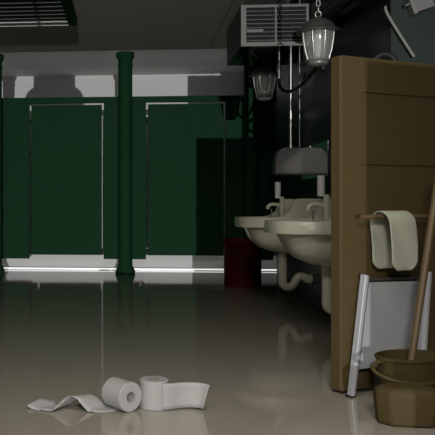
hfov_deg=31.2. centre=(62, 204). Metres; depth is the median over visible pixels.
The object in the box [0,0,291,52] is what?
ceiling
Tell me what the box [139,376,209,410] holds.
toilet roll
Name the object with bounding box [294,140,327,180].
wall mirror
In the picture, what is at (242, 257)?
waste bin
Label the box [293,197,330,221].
backsplash
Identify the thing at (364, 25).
wall
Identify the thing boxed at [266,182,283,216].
tap
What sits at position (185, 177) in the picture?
door
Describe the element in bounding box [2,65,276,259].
wall
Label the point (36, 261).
floor
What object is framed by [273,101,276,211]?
wall
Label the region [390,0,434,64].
wall
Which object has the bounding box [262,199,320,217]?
backsplash
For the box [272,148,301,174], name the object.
dryer
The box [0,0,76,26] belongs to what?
ceiling vent
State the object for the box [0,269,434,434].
floor
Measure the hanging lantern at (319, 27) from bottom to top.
0.842 m
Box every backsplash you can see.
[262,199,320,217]
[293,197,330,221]
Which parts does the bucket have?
carry handle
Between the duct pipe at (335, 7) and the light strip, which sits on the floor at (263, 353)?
the light strip
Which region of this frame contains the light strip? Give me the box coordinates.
[4,267,276,270]
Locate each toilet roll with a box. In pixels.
[27,377,141,412]
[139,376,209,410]
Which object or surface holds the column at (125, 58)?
on the floor at (263, 353)
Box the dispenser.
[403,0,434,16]
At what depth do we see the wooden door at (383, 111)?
3.02 m
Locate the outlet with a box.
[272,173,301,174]
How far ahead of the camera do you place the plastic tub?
2.52 m
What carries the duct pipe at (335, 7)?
attached to the wall at (364, 25)
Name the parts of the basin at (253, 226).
bowl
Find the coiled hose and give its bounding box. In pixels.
[373,51,397,60]
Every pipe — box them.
[287,53,300,147]
[299,0,299,147]
[317,0,355,23]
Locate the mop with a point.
(415, 332)
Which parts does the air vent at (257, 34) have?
name plate, frame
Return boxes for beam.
[0,49,243,76]
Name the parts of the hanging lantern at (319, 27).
bulb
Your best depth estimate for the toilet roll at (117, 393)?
2.74 m
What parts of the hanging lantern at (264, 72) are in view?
bulb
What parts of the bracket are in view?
upright rod, curved arm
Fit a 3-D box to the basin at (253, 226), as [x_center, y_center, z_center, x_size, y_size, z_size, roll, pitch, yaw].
[1.556,0.232,5.507,0.566,0.800,0.600,0,0,5]
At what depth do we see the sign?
3.00 m
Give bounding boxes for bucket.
[370,349,434,386]
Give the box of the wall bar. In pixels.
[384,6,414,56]
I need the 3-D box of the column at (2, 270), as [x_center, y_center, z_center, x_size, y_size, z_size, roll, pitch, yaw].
[-0.757,-0.460,8.341,0.216,2.419,0.216,0,0,5]
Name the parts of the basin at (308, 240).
bowl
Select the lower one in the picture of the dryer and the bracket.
the dryer
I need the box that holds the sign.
[345,272,431,397]
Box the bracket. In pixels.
[277,56,323,92]
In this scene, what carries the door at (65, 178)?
in the wall at (15, 111)
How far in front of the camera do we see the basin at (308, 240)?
4.15 m
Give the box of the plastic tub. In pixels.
[373,383,434,427]
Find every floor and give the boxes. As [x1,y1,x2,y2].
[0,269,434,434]
[2,248,276,268]
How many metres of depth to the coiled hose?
3.83 m
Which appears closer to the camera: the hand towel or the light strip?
the hand towel
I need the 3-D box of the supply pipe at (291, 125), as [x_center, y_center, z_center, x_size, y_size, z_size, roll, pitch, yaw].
[1.799,-0.810,5.841,0.101,0.735,0.049,0,0,5]
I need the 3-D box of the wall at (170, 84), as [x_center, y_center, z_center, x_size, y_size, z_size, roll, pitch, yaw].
[0.719,-0.500,10.165,4.350,2.500,0.100,0,0,5]
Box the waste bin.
[223,238,261,287]
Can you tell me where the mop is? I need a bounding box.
[407,177,434,359]
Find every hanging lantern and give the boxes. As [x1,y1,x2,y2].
[249,63,277,100]
[296,0,340,66]
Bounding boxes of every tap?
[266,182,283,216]
[306,175,329,219]
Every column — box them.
[0,54,4,272]
[115,51,134,273]
[243,65,258,237]
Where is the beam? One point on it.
(181, 61)
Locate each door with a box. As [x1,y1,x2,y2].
[29,105,101,254]
[146,103,223,255]
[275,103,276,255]
[331,55,434,390]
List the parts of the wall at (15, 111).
stall panel, stall panel, rail, stall panel, panel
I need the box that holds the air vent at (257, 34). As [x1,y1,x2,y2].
[227,0,308,65]
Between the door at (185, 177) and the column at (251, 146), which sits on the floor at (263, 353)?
the column at (251, 146)
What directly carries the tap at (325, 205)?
on the basin at (308, 240)
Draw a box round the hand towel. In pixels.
[370,211,417,270]
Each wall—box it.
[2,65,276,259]
[2,73,243,248]
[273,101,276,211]
[277,0,389,317]
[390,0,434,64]
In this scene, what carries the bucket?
on the floor at (263, 353)
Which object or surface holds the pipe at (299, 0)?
attached to the wall at (364, 25)
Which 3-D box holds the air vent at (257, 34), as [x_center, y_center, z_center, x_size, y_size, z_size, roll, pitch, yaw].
[1.603,-1.425,5.946,0.494,0.490,0.783,0,0,5]
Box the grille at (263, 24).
[246,7,305,41]
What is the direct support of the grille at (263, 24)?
attached to the air vent at (257, 34)
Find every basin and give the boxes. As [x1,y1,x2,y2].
[234,182,320,290]
[264,175,330,314]
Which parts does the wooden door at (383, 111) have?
cross rail, moulding, cross rail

